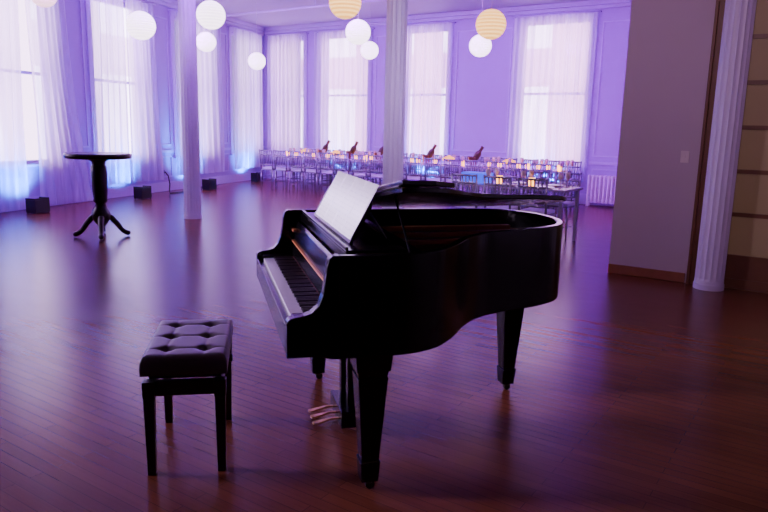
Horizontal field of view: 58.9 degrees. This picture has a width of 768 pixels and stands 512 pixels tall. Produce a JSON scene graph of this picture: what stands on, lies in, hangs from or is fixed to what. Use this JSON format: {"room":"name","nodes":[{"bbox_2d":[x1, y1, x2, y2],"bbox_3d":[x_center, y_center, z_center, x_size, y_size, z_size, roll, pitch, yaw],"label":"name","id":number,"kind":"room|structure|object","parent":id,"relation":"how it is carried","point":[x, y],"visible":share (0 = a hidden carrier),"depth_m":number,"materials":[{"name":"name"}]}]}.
{"room":"banquet hall","nodes":[
{"label":"banquet hall","id":0,"kind":"room"},
{"bbox_2d":[27,0,264,196],"bbox_3d":[-6.420,-2.666,10.341,0.251,4.100,19.250,5,11,18],"label":"wall","id":1,"kind":"structure","parent":0,"point":[72,7],"depth_m":14.56,"materials":[{"name":"paint"}]},
{"bbox_2d":[21,70,38,166],"bbox_3d":[-6.047,-3.066,11.133,0.230,3.190,1.800,5,11,18],"label":"window","id":2,"kind":"structure","parent":1,"relation":"in","point":[30,163],"depth_m":11.53,"materials":[{"name":"paint"}]},
{"bbox_2d":[0,0,91,212],"bbox_3d":[-5.904,-2.722,11.174,0.212,3.864,2.627,5,11,18],"label":"sheer curtain","id":3,"kind":"object","parent":2,"relation":"hanging from","point":[63,180],"visible":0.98,"depth_m":11.46,"materials":[{"name":"fabric"}]},
{"bbox_2d":[84,0,143,160],"bbox_3d":[-5.260,-3.489,13.468,0.230,3.190,1.800,5,11,18],"label":"window","id":4,"kind":"structure","parent":1,"relation":"in","point":[87,2],"depth_m":12.62,"materials":[{"name":"paint"}]},
{"bbox_2d":[90,0,164,184],"bbox_3d":[-5.114,-3.267,13.486,0.212,3.614,2.183,5,11,18],"label":"sheer curtain","id":5,"kind":"object","parent":4,"relation":"hanging from","point":[111,122],"visible":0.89,"depth_m":13.38,"materials":[{"name":"fabric"}]},
{"bbox_2d":[1,171,264,211],"bbox_3d":[-6.296,-0.759,10.767,0.030,0.198,18.480,5,11,18],"label":"baseboard","id":6,"kind":"structure","parent":1,"relation":"attached to","point":[115,192],"depth_m":15.01,"materials":[{"name":"paint"}]},
{"bbox_2d":[79,0,228,184],"bbox_3d":[-6.555,-2.466,9.534,0.024,3.400,16.470,5,11,18],"label":"trim","id":7,"kind":"structure","parent":1,"relation":"attached to","point":[225,34],"depth_m":14.73,"materials":[{"name":"paint"}]},
{"bbox_2d":[169,11,176,157],"bbox_3d":[-4.466,-3.916,15.826,0.230,3.190,1.750,5,11,18],"label":"window","id":8,"kind":"structure","parent":1,"relation":"in","point":[171,13],"depth_m":15.03,"materials":[{"name":"paint"}]},
{"bbox_2d":[168,9,224,175],"bbox_3d":[-4.319,-3.714,15.840,0.212,3.574,1.908,5,11,18],"label":"sheer curtain","id":9,"kind":"object","parent":8,"relation":"hanging from","point":[209,64],"visible":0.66,"depth_m":16.17,"materials":[{"name":"fabric"}]},
{"bbox_2d":[144,0,264,33],"bbox_3d":[-6.172,-4.606,10.029,0.104,0.160,18.480,5,11,18],"label":"trim","id":10,"kind":"structure","parent":1,"relation":"attached to","point":[173,4],"depth_m":16.98,"materials":[{"name":"paint"}]},
{"bbox_2d":[228,27,259,154],"bbox_3d":[-3.726,-4.314,18.021,0.230,3.190,1.650,5,11,18],"label":"window","id":11,"kind":"structure","parent":1,"relation":"in","point":[230,29],"depth_m":17.29,"materials":[{"name":"paint"}]},
{"bbox_2d":[227,26,263,168],"bbox_3d":[-3.603,-4.113,17.962,0.212,3.544,1.650,5,11,18],"label":"sheer curtain","id":12,"kind":"object","parent":11,"relation":"hanging from","point":[247,80],"visible":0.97,"depth_m":17.84,"materials":[{"name":"fabric"}]},
{"bbox_2d":[225,0,386,16],"bbox_3d":[0.127,-5.093,13.344,11.400,0.144,0.055,8,13,33],"label":"trim","id":13,"kind":"structure","parent":1,"relation":"attached to","point":[363,1],"depth_m":14.75,"materials":[{"name":"paint"}]},
{"bbox_2d":[175,0,590,27],"bbox_3d":[-0.919,-3.945,6.482,18.550,0.100,18.500,8,13,33],"label":"ceiling","id":14,"kind":"structure","parent":0,"point":[415,7],"depth_m":15.16,"materials":[{"name":"paint"}]},
{"bbox_2d":[32,0,56,7],"bbox_3d":[-4.757,-4.007,9.441,0.364,1.053,0.364,1,11,0],"label":"paper lantern","id":15,"kind":"object","parent":14,"relation":"hanging from","point":[42,3],"visible":1,"depth_m":9.46,"materials":[{"name":"white paper"}]},
{"bbox_2d":[126,8,155,39],"bbox_3d":[-3.412,-3.774,9.479,0.404,1.462,0.404,1,11,0],"label":"paper lantern","id":16,"kind":"object","parent":14,"relation":"hanging from","point":[140,25],"visible":1,"depth_m":9.44,"materials":[{"name":"white paper"}]},
{"bbox_2d":[197,32,215,51],"bbox_3d":[-3.462,-4.598,13.191,0.384,1.222,0.384,1,11,0],"label":"paper lantern","id":17,"kind":"object","parent":14,"relation":"hanging from","point":[206,42],"visible":0.93,"depth_m":13.14,"materials":[{"name":"white paper"}]},
{"bbox_2d":[196,0,225,29],"bbox_3d":[-2.430,-3.841,9.503,0.404,1.292,0.404,1,11,0],"label":"paper lantern","id":18,"kind":"object","parent":14,"relation":"hanging from","point":[210,14],"visible":1,"depth_m":9.45,"materials":[{"name":"white paper"}]},
{"bbox_2d":[248,11,265,69],"bbox_3d":[-2.787,-4.805,14.879,0.384,1.412,0.384,1,11,0],"label":"paper lantern","id":19,"kind":"object","parent":14,"relation":"hanging from","point":[256,60],"visible":1,"depth_m":14.85,"materials":[{"name":"white paper"}]},
{"bbox_2d":[329,0,360,18],"bbox_3d":[-0.475,-3.599,8.410,0.404,1.272,0.404,1,11,0],"label":"paper lantern","id":20,"kind":"object","parent":14,"relation":"hanging from","point":[343,9],"visible":1,"depth_m":8.38,"materials":[{"name":"beige paper"}]},
{"bbox_2d":[345,12,370,44],"bbox_3d":[-0.405,-4.034,10.801,0.404,1.302,0.404,1,11,0],"label":"paper lantern","id":21,"kind":"object","parent":14,"relation":"hanging from","point":[358,31],"visible":1,"depth_m":10.75,"materials":[{"name":"white paper"}]},
{"bbox_2d":[361,2,377,58],"bbox_3d":[-0.298,-4.766,14.366,0.384,1.182,0.384,1,11,0],"label":"paper lantern","id":22,"kind":"object","parent":14,"relation":"hanging from","point":[369,50],"visible":0.98,"depth_m":14.30,"materials":[{"name":"white paper"}]},
{"bbox_2d":[469,0,491,56],"bbox_3d":[1.740,-4.227,12.118,0.404,1.312,0.404,1,11,0],"label":"paper lantern","id":23,"kind":"object","parent":14,"relation":"hanging from","point":[479,46],"visible":0.83,"depth_m":12.07,"materials":[{"name":"white paper"}]},
{"bbox_2d":[476,8,505,39],"bbox_3d":[1.435,-3.585,8.954,0.404,1.412,0.404,1,11,0],"label":"paper lantern","id":24,"kind":"object","parent":14,"relation":"hanging from","point":[491,23],"visible":1,"depth_m":8.91,"materials":[{"name":"beige paper"}]},
{"bbox_2d":[0,178,767,511],"bbox_3d":[-1.017,0.181,7.262,18.550,0.100,18.500,8,13,33],"label":"floor","id":25,"kind":"structure","parent":0,"point":[628,393],"depth_m":3.93,"materials":[{"name":"brown wood"}]},
{"bbox_2d":[25,197,49,213],"bbox_3d":[-5.632,-0.824,11.064,0.200,0.250,0.300,5,11,18],"label":"uplight","id":26,"kind":"object","parent":25,"relation":"on","point":[41,204],"visible":1,"depth_m":10.96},
{"bbox_2d":[63,152,131,239],"bbox_3d":[-3.702,-0.795,8.873,0.824,1.084,0.824,-3,11,-20],"label":"pedestal table","id":27,"kind":"object","parent":25,"relation":"on","point":[101,215],"visible":1,"depth_m":8.78,"materials":[{"name":"brown wood"}]},
{"bbox_2d":[133,185,151,199],"bbox_3d":[-4.782,-1.259,13.471,0.200,0.250,0.300,5,11,18],"label":"uplight","id":28,"kind":"object","parent":25,"relation":"on","point":[144,192],"visible":1,"depth_m":13.35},
{"bbox_2d":[139,319,232,475],"bbox_3d":[-0.897,0.630,3.187,0.362,0.538,0.588,-1,11,-10],"label":"stool","id":29,"kind":"object","parent":25,"relation":"on","point":[184,350],"visible":1,"depth_m":2.92,"materials":[{"name":"black leather"}]},
{"bbox_2d":[178,0,201,218],"bbox_3d":[-3.019,-2.622,10.540,0.380,4.098,0.380,-9,15,-43],"label":"fluted column","id":30,"kind":"structure","parent":25,"relation":"on","point":[186,9],"depth_m":10.51,"materials":[{"name":"paint"}]},
{"bbox_2d":[202,178,216,190],"bbox_3d":[-4.002,-1.640,15.584,0.200,0.250,0.300,5,11,18],"label":"uplight","id":31,"kind":"object","parent":25,"relation":"on","point":[209,184],"visible":1,"depth_m":15.46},
{"bbox_2d":[251,172,262,181],"bbox_3d":[-3.372,-2.090,18.041,0.200,0.250,0.300,5,11,18],"label":"uplight","id":32,"kind":"object","parent":25,"relation":"on","point":[255,177],"visible":0.91,"depth_m":17.92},
{"bbox_2d":[259,149,283,188],"bbox_3d":[-2.727,-2.117,16.455,0.408,0.923,0.461,8,12,31],"label":"dining chair","id":33,"kind":"object","parent":25,"relation":"on","point":[271,167],"visible":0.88,"depth_m":16.30,"materials":[{"name":"metal"}]},
{"bbox_2d":[273,150,297,189],"bbox_3d":[-2.347,-2.060,16.204,0.408,0.923,0.461,8,13,33],"label":"dining chair","id":34,"kind":"object","parent":25,"relation":"on","point":[285,168],"visible":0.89,"depth_m":16.05,"materials":[{"name":"metal"}]},
{"bbox_2d":[287,151,312,190],"bbox_3d":[-1.966,-2.004,15.953,0.408,0.923,0.461,8,13,33],"label":"dining chair","id":35,"kind":"object","parent":25,"relation":"on","point":[300,170],"visible":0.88,"depth_m":15.80,"materials":[{"name":"metal"}]},
{"bbox_2d":[294,148,315,185],"bbox_3d":[-2.027,-2.294,17.479,0.408,0.923,0.461,8,13,31],"label":"dining chair","id":36,"kind":"object","parent":25,"relation":"on","point":[304,148],"visible":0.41,"depth_m":17.48,"materials":[{"name":"metal"}]},
{"bbox_2d":[272,156,345,186],"bbox_3d":[-1.799,-2.035,16.601,1.800,0.750,0.760,8,13,33],"label":"dining table","id":37,"kind":"object","parent":25,"relation":"on","point":[272,156],"visible":0.33,"depth_m":16.56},
{"bbox_2d":[302,151,327,192],"bbox_3d":[-1.585,-1.947,15.702,0.408,0.923,0.461,9,13,35],"label":"dining chair","id":38,"kind":"object","parent":25,"relation":"on","point":[315,170],"visible":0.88,"depth_m":15.55,"materials":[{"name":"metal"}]},
{"bbox_2d":[307,149,330,186],"bbox_3d":[-1.645,-2.237,17.227,0.408,0.923,0.461,9,13,34],"label":"dining chair","id":39,"kind":"object","parent":25,"relation":"on","point":[329,151],"visible":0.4,"depth_m":17.20,"materials":[{"name":"metal"}]},
{"bbox_2d":[318,152,342,192],"bbox_3d":[-1.203,-1.891,15.450,0.408,0.923,0.461,8,13,31],"label":"dining chair","id":40,"kind":"object","parent":25,"relation":"on","point":[330,171],"visible":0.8,"depth_m":15.29,"materials":[{"name":"metal"}]},
{"bbox_2d":[321,150,344,186],"bbox_3d":[-1.264,-2.181,16.976,0.408,0.923,0.461,9,13,34],"label":"dining chair","id":41,"kind":"object","parent":25,"relation":"on","point":[332,150],"visible":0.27,"depth_m":16.97,"materials":[{"name":"metal"}]},
{"bbox_2d":[334,153,359,177],"bbox_3d":[-0.824,-1.834,15.199,0.408,0.923,0.461,9,13,36],"label":"dining chair","id":42,"kind":"object","parent":25,"relation":"on","point":[335,154],"visible":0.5,"depth_m":15.01,"materials":[{"name":"metal"}]},
{"bbox_2d":[351,154,376,183],"bbox_3d":[-0.442,-1.778,14.947,0.408,0.923,0.461,9,13,34],"label":"dining chair","id":43,"kind":"object","parent":25,"relation":"on","point":[365,174],"visible":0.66,"depth_m":14.77,"materials":[{"name":"metal"}]},
{"bbox_2d":[354,151,374,181],"bbox_3d":[-0.501,-2.067,16.472,0.408,0.923,0.461,9,13,36],"label":"dining chair","id":44,"kind":"object","parent":25,"relation":"on","point":[366,152],"visible":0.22,"depth_m":16.52,"materials":[{"name":"metal"}]},
{"bbox_2d":[331,159,410,181],"bbox_3d":[-0.292,-1.811,15.606,1.800,0.750,0.760,8,13,33],"label":"dining table","id":45,"kind":"object","parent":25,"relation":"on","point":[350,162],"visible":0.04,"depth_m":15.67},
{"bbox_2d":[367,158,382,185],"bbox_3d":[-0.122,-2.011,16.222,0.408,0.923,0.461,8,13,32],"label":"dining chair","id":46,"kind":"object","parent":25,"relation":"on","point":[382,158],"visible":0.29,"depth_m":16.14,"materials":[{"name":"metal"}]},
{"bbox_2d":[368,155,382,185],"bbox_3d":[-0.061,-1.721,14.696,0.408,0.923,0.461,8,13,33],"label":"dining chair","id":47,"kind":"object","parent":25,"relation":"on","point":[379,176],"visible":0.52,"depth_m":14.53,"materials":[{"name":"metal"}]},
{"bbox_2d":[382,0,407,207],"bbox_3d":[0.141,-2.161,8.496,0.380,4.098,0.380,-9,15,-43],"label":"fluted column","id":48,"kind":"structure","parent":25,"relation":"on","point":[397,10],"depth_m":8.42,"materials":[{"name":"paint"}]},
{"bbox_2d":[256,180,565,488],"bbox_3d":[0.243,0.206,3.503,1.662,1.305,1.500,-2,11,-15],"label":"grand piano","id":49,"kind":"object","parent":25,"relation":"on","point":[406,280],"visible":1,"depth_m":3.03,"materials":[{"name":"paint"}]},
{"bbox_2d":[316,171,345,218],"bbox_3d":[-0.277,-0.323,3.561,0.123,0.233,0.219,-2,11,-16],"label":"sheet music","id":50,"kind":"object","parent":49,"relation":"on","point":[329,196],"visible":1,"depth_m":3.56,"materials":[{"name":"paper"}]},
{"bbox_2d":[323,174,355,224],"bbox_3d":[-0.221,-0.283,3.358,0.123,0.231,0.217,-2,11,-16],"label":"sheet music","id":51,"kind":"object","parent":49,"relation":"on","point":[348,180],"visible":1,"depth_m":3.36,"materials":[{"name":"paper"}]},
{"bbox_2d":[331,177,365,230],"bbox_3d":[-0.166,-0.242,3.153,0.123,0.233,0.219,-2,11,-16],"label":"sheet music","id":52,"kind":"object","parent":49,"relation":"on","point":[356,187],"visible":1,"depth_m":3.15,"materials":[{"name":"paper"}]},
{"bbox_2d":[302,210,405,253],"bbox_3d":[-0.187,-0.137,3.311,0.250,0.029,1.220,-2,11,-15],"label":"music stand","id":53,"kind":"object","parent":49,"relation":"attached to","point":[368,241],"depth_m":2.96,"materials":[{"name":"paint"}]},
{"bbox_2d":[339,181,378,238],"bbox_3d":[-0.110,-0.203,2.951,0.123,0.231,0.217,-2,11,-16],"label":"sheet music","id":54,"kind":"object","parent":49,"relation":"on","point":[369,189],"visible":1,"depth_m":2.94,"materials":[{"name":"paper"}]},
{"bbox_2d":[404,156,429,179],"bbox_3d":[0.701,-1.608,14.193,0.408,0.923,0.461,9,13,34],"label":"dining chair","id":55,"kind":"object","parent":25,"relation":"on","point":[419,176],"visible":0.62,"depth_m":14.00,"materials":[{"name":"metal"}]},
{"bbox_2d":[407,176,429,179],"bbox_3d":[0.720,-1.629,14.215,0.360,0.044,0.350,9,13,34],"label":"cushion","id":56,"kind":"object","parent":55,"relation":"on","point":[413,177],"depth_m":14.08,"materials":[{"name":"fabric"}]},
{"bbox_2d":[419,155,441,177],"bbox_3d":[1.022,-1.841,15.467,0.408,0.923,0.461,9,13,35],"label":"dining chair","id":57,"kind":"object","parent":25,"relation":"on","point":[423,174],"visible":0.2,"depth_m":15.47,"materials":[{"name":"metal"}]},
{"bbox_2d":[424,157,448,181],"bbox_3d":[1.083,-1.552,13.941,0.408,0.923,0.461,8,13,32],"label":"dining chair","id":58,"kind":"object","parent":25,"relation":"on","point":[429,159],"visible":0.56,"depth_m":13.74,"materials":[{"name":"metal"}]},
{"bbox_2d":[426,177,448,180],"bbox_3d":[1.100,-1.573,13.964,0.360,0.044,0.350,8,13,32],"label":"cushion","id":59,"kind":"object","parent":58,"relation":"on","point":[428,179],"depth_m":13.85,"materials":[{"name":"fabric"}]},
{"bbox_2d":[404,163,484,192],"bbox_3d":[1.216,-1.588,14.611,1.800,0.750,0.760,8,13,33],"label":"dining table","id":60,"kind":"object","parent":25,"relation":"on","point":[404,163],"visible":0.07,"depth_m":14.31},
{"bbox_2d":[422,155,430,163],"bbox_3d":[0.928,-2.094,14.720,0.220,0.190,0.220,8,13,33],"label":"ice bucket","id":61,"kind":"object","parent":60,"relation":"on","point":[423,156],"visible":0.41,"depth_m":14.64,"materials":[{"name":"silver metal"}]},
{"bbox_2d":[427,144,436,157],"bbox_3d":[1.000,-2.209,14.651,0.315,0.410,0.132,8,13,33],"label":"wine bottle","id":62,"kind":"object","parent":61,"relation":"in","point":[431,152],"visible":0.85,"depth_m":14.58,"materials":[{"name":"glass"}]},
{"bbox_2d":[468,157,475,165],"bbox_3d":[1.848,-1.958,14.114,0.220,0.190,0.220,8,13,33],"label":"ice bucket","id":63,"kind":"object","parent":60,"relation":"on","point":[469,158],"visible":0.46,"depth_m":14.03,"materials":[{"name":"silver metal"}]},
{"bbox_2d":[473,146,483,160],"bbox_3d":[1.920,-2.073,14.044,0.315,0.410,0.132,8,13,33],"label":"wine bottle","id":64,"kind":"object","parent":63,"relation":"in","point":[477,154],"visible":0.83,"depth_m":13.97,"materials":[{"name":"glass"}]},
{"bbox_2d":[435,155,459,189],"bbox_3d":[1.403,-1.785,15.215,0.408,0.923,0.461,9,13,35],"label":"dining chair","id":65,"kind":"object","parent":25,"relation":"on","point":[445,155],"visible":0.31,"depth_m":15.23,"materials":[{"name":"metal"}]},
{"bbox_2d":[443,158,468,191],"bbox_3d":[1.463,-1.495,13.690,0.408,0.923,0.461,9,13,34],"label":"dining chair","id":66,"kind":"object","parent":25,"relation":"on","point":[444,159],"visible":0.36,"depth_m":13.49,"materials":[{"name":"metal"}]},
{"bbox_2d":[451,173,483,207],"bbox_3d":[1.182,-0.680,9.342,0.408,0.923,0.461,9,13,34],"label":"dining chair","id":67,"kind":"object","parent":25,"relation":"on","point":[465,182],"visible":0.29,"depth_m":9.12,"materials":[{"name":"wood"}]},
{"bbox_2d":[464,159,490,192],"bbox_3d":[1.844,-1.439,13.439,0.408,0.923,0.461,9,13,34],"label":"dining chair","id":68,"kind":"object","parent":25,"relation":"on","point":[465,160],"visible":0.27,"depth_m":13.22,"materials":[{"name":"metal"}]},
{"bbox_2d":[486,161,511,205],"bbox_3d":[2.227,-1.382,13.186,0.408,0.923,0.461,8,12,31],"label":"dining chair","id":69,"kind":"object","parent":25,"relation":"on","point":[487,162],"visible":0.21,"depth_m":12.95,"materials":[{"name":"metal"}]},
{"bbox_2d":[483,175,520,209],"bbox_3d":[1.580,-0.621,9.080,0.408,0.923,0.461,9,13,33],"label":"dining chair","id":70,"kind":"object","parent":25,"relation":"on","point":[491,184],"visible":0.42,"depth_m":8.87,"materials":[{"name":"wood"}]},
{"bbox_2d":[486,205,520,209],"bbox_3d":[1.598,-0.642,9.102,0.360,0.044,0.350,9,13,33],"label":"cushion","id":71,"kind":"object","parent":70,"relation":"on","point":[496,207],"depth_m":8.99,"materials":[{"name":"fabric"}]},
{"bbox_2d":[494,168,519,205],"bbox_3d":[1.785,-0.871,10.430,0.408,0.923,0.461,9,13,35],"label":"dining chair","id":72,"kind":"object","parent":25,"relation":"on","point":[500,169],"visible":0.2,"depth_m":10.49,"materials":[{"name":"wood"}]},
{"bbox_2d":[454,181,583,240],"bbox_3d":[1.846,-0.637,9.662,1.700,0.750,0.760,8,13,33],"label":"dining table","id":73,"kind":"object","parent":25,"relation":"on","point":[564,189],"visible":0.44,"depth_m":9.41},
{"bbox_2d":[461,171,492,182],"bbox_3d":[1.359,-1.149,9.907,0.400,0.140,0.240,8,13,33],"label":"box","id":74,"kind":"object","parent":73,"relation":"on","point":[480,174],"visible":0.56,"depth_m":9.81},
{"bbox_2d":[508,162,533,208],"bbox_3d":[2.606,-1.326,12.936,0.408,0.923,0.461,9,13,36],"label":"dining chair","id":75,"kind":"object","parent":25,"relation":"on","point":[511,163],"visible":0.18,"depth_m":12.73,"materials":[{"name":"wood"}]},
{"bbox_2d":[473,166,571,209],"bbox_3d":[2.723,-1.364,13.616,1.800,0.750,0.760,8,13,33],"label":"dining table","id":76,"kind":"object","parent":25,"relation":"on","point":[484,166],"visible":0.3,"depth_m":13.37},
{"bbox_2d":[515,159,536,193],"bbox_3d":[2.928,-1.559,14.209,0.408,0.923,0.461,9,13,35],"label":"dining chair","id":77,"kind":"object","parent":25,"relation":"on","point":[528,160],"visible":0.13,"depth_m":14.29,"materials":[{"name":"metal"}]},
{"bbox_2d":[512,169,549,208],"bbox_3d":[2.182,-0.812,10.168,0.408,0.923,0.461,9,13,35],"label":"dining chair","id":78,"kind":"object","parent":25,"relation":"on","point":[535,171],"visible":0.22,"depth_m":10.23,"materials":[{"name":"wood"}]},
{"bbox_2d":[518,177,555,216],"bbox_3d":[1.978,-0.562,8.817,0.408,0.923,0.461,8,13,32],"label":"dining chair","id":79,"kind":"object","parent":25,"relation":"on","point":[538,209],"visible":0.49,"depth_m":8.62,"materials":[{"name":"wood"}]},
{"bbox_2d":[520,207,554,214],"bbox_3d":[1.995,-0.583,8.840,0.360,0.044,0.350,8,13,32],"label":"cushion","id":80,"kind":"object","parent":79,"relation":"on","point":[535,210],"depth_m":8.74,"materials":[{"name":"fabric"}]},
{"bbox_2d":[531,163,557,211],"bbox_3d":[2.988,-1.269,12.684,0.408,0.923,0.461,8,13,32],"label":"dining chair","id":81,"kind":"object","parent":25,"relation":"on","point":[532,164],"visible":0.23,"depth_m":12.46,"materials":[{"name":"wood"}]},
{"bbox_2d":[535,160,559,194],"bbox_3d":[3.308,-1.502,13.958,0.408,0.923,0.461,9,13,35],"label":"dining chair","id":82,"kind":"object","parent":25,"relation":"on","point":[549,161],"visible":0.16,"depth_m":14.00,"materials":[{"name":"metal"}]},
{"bbox_2d":[543,171,581,238],"bbox_3d":[2.580,-0.753,9.905,0.408,0.923,0.461,9,13,36],"label":"dining chair","id":83,"kind":"object","parent":25,"relation":"on","point":[567,204],"visible":0.56,"depth_m":9.88,"materials":[{"name":"wood"}]},
{"bbox_2d":[547,201,574,206],"bbox_3d":[2.562,-0.766,9.877,0.360,0.044,0.350,9,13,36],"label":"cushion","id":84,"kind":"object","parent":83,"relation":"on","point":[567,203],"depth_m":9.76,"materials":[{"name":"fabric"}]},
{"bbox_2d":[557,161,581,208],"bbox_3d":[3.689,-1.446,13.707,0.408,0.923,0.461,8,13,32],"label":"dining chair","id":85,"kind":"object","parent":25,"relation":"on","point":[575,162],"visible":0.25,"depth_m":13.72,"materials":[{"name":"metal"}]},
{"bbox_2d":[585,175,615,205],"bbox_3d":[4.579,-1.317,13.895,0.852,0.640,0.152,8,13,33],"label":"radiator","id":86,"kind":"object","parent":25,"relation":"on","point":[600,189],"visible":0.67,"depth_m":13.94,"materials":[{"name":"metal"}]},
{"bbox_2d":[693,0,756,291],"bbox_3d":[3.281,-1.692,6.403,0.380,4.098,0.380,-9,15,-43],"label":"fluted column","id":87,"kind":"structure","parent":25,"relation":"on","point":[739,15],"depth_m":6.43,"materials":[{"name":"paint"}]},
{"bbox_2d":[264,7,630,193],"bbox_3d":[1.399,-3.565,16.073,12.100,4.100,0.250,8,13,33],"label":"wall","id":88,"kind":"structure","parent":0,"point":[482,84],"depth_m":15.26,"materials":[{"name":"paint"}]},
{"bbox_2d":[273,33,307,149],"bbox_3d":[-2.578,-4.413,18.554,1.410,3.140,0.230,8,13,33],"label":"window","id":89,"kind":"structure","parent":88,"relation":"in","point":[305,34],"depth_m":18.12,"materials":[{"name":"paint"}]},
{"bbox_2d":[266,32,308,162],"bbox_3d":[-2.620,-4.254,18.426,1.400,3.394,0.212,8,13,33],"label":"sheer curtain","id":90,"kind":"object","parent":89,"relation":"hanging from","point":[285,53],"visible":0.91,"depth_m":18.37,"materials":[{"name":"fabric"}]},
{"bbox_2d":[328,28,372,150],"bbox_3d":[-0.979,-4.176,17.499,1.750,3.140,0.230,8,13,33],"label":"window","id":91,"kind":"structure","parent":88,"relation":"in","point":[370,102],"depth_m":17.02,"materials":[{"name":"paint"}]},
{"bbox_2d":[313,27,374,166],"bbox_3d":[-1.067,-4.024,17.401,1.850,3.394,0.211,8,13,33],"label":"sheer curtain","id":92,"kind":"object","parent":91,"relation":"hanging from","point":[341,72],"visible":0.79,"depth_m":17.34,"materials":[{"name":"fabric"}]},
{"bbox_2d":[409,22,453,154],"bbox_3d":[1.009,-3.881,16.188,1.450,3.140,0.230,8,13,33],"label":"window","id":93,"kind":"structure","parent":88,"relation":"in","point":[450,22],"depth_m":15.71,"materials":[{"name":"paint"}]},
{"bbox_2d":[404,21,455,171],"bbox_3d":[0.921,-3.729,16.089,1.550,3.394,0.212,8,13,33],"label":"sheer curtain","id":94,"kind":"object","parent":93,"relation":"hanging from","point":[433,59],"visible":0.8,"depth_m":15.92,"materials":[{"name":"fabric"}]},
{"bbox_2d":[265,170,613,206],"bbox_3d":[1.442,-1.621,16.208,11.660,0.228,0.036,8,13,33],"label":"baseboard","id":95,"kind":"structure","parent":88,"relation":"attached to","point":[582,197],"depth_m":17.24,"materials":[{"name":"paint"}]},
{"bbox_2d":[265,146,616,165],"bbox_3d":[1.456,-2.360,16.064,11.660,0.060,0.051,8,13,33],"label":"trim","id":96,"kind":"structure","parent":88,"relation":"attached to","point":[590,163],"depth_m":14.10,"materials":[{"name":"paint"}]},
{"bbox_2d":[264,0,631,33],"bbox_3d":[1.512,-5.451,15.454,11.660,0.160,0.102,8,13,33],"label":"trim","id":97,"kind":"structure","parent":88,"relation":"attached to","point":[593,4],"depth_m":15.18,"materials":[{"name":"paint"}]},
{"bbox_2d":[324,19,629,186],"bbox_3d":[1.616,-3.453,15.777,11.230,3.400,0.023,8,13,33],"label":"trim","id":98,"kind":"structure","parent":88,"relation":"attached to","point":[604,22],"depth_m":15.04,"materials":[{"name":"paint"}]},
{"bbox_2d":[518,12,598,167],"bbox_3d":[3.597,-3.497,14.479,1.800,3.140,0.230,8,13,33],"label":"window","id":99,"kind":"structure","parent":88,"relation":"in","point":[586,12],"depth_m":13.96,"materials":[{"name":"paint"}]},
{"bbox_2d":[507,10,601,180],"bbox_3d":[3.510,-3.345,14.381,1.900,3.394,0.212,8,13,33],"label":"sheer curtain","id":100,"kind":"object","parent":99,"relation":"hanging from","point":[553,54],"visible":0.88,"depth_m":14.28,"materials":[{"name":"fabric"}]},
{"bbox_2d":[609,0,715,282],"bbox_3d":[5.165,-1.463,5.422,6.300,4.100,0.200,8,13,33],"label":"wall","id":101,"kind":"structure","parent":0,"point":[670,41],"depth_m":6.94,"materials":[{"name":"paint"}]},
{"bbox_2d":[608,263,684,282],"bbox_3d":[2.770,0.178,7.210,0.780,0.098,0.025,8,13,33],"label":"baseboard","id":102,"kind":"structure","parent":101,"relation":"attached to","point":[612,268],"depth_m":7.19,"materials":[{"name":"brown wood"}]},
{"bbox_2d":[680,151,689,162],"bbox_3d":[3.024,-0.997,6.836,0.080,0.120,0.018,8,13,33],"label":"light switch","id":103,"kind":"object","parent":101,"relation":"attached to","point":[684,158],"visible":1,"depth_m":6.83,"materials":[{"name":"plastic"}]},
{"bbox_2d":[686,0,725,283],"bbox_3d":[4.147,-1.510,6.081,2.280,3.900,0.250,8,13,33],"label":"trim","id":104,"kind":"structure","parent":101,"relation":"attached to","point":[720,4],"depth_m":6.68,"materials":[{"name":"brown wood"}]},
{"bbox_2d":[724,0,767,293],"bbox_3d":[4.159,-1.440,6.116,1.920,3.750,0.200,8,13,33],"label":"door","id":105,"kind":"structure","parent":101,"relation":"in","point":[746,269],"depth_m":6.58,"materials":[{"name":"brown wood"}]},
{"label":"outside","id":106,"kind":"structure","parent":0,"visible":0},
{"bbox_2d":[18,0,130,159],"bbox_3d":[-10.819,-3.084,9.579,0.204,13.000,25.200,5,11,18],"label":"facade","id":107,"kind":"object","parent":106,"point":[29,112],"visible":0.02,"depth_m":16.27,"materials":[{"name":"brick"}]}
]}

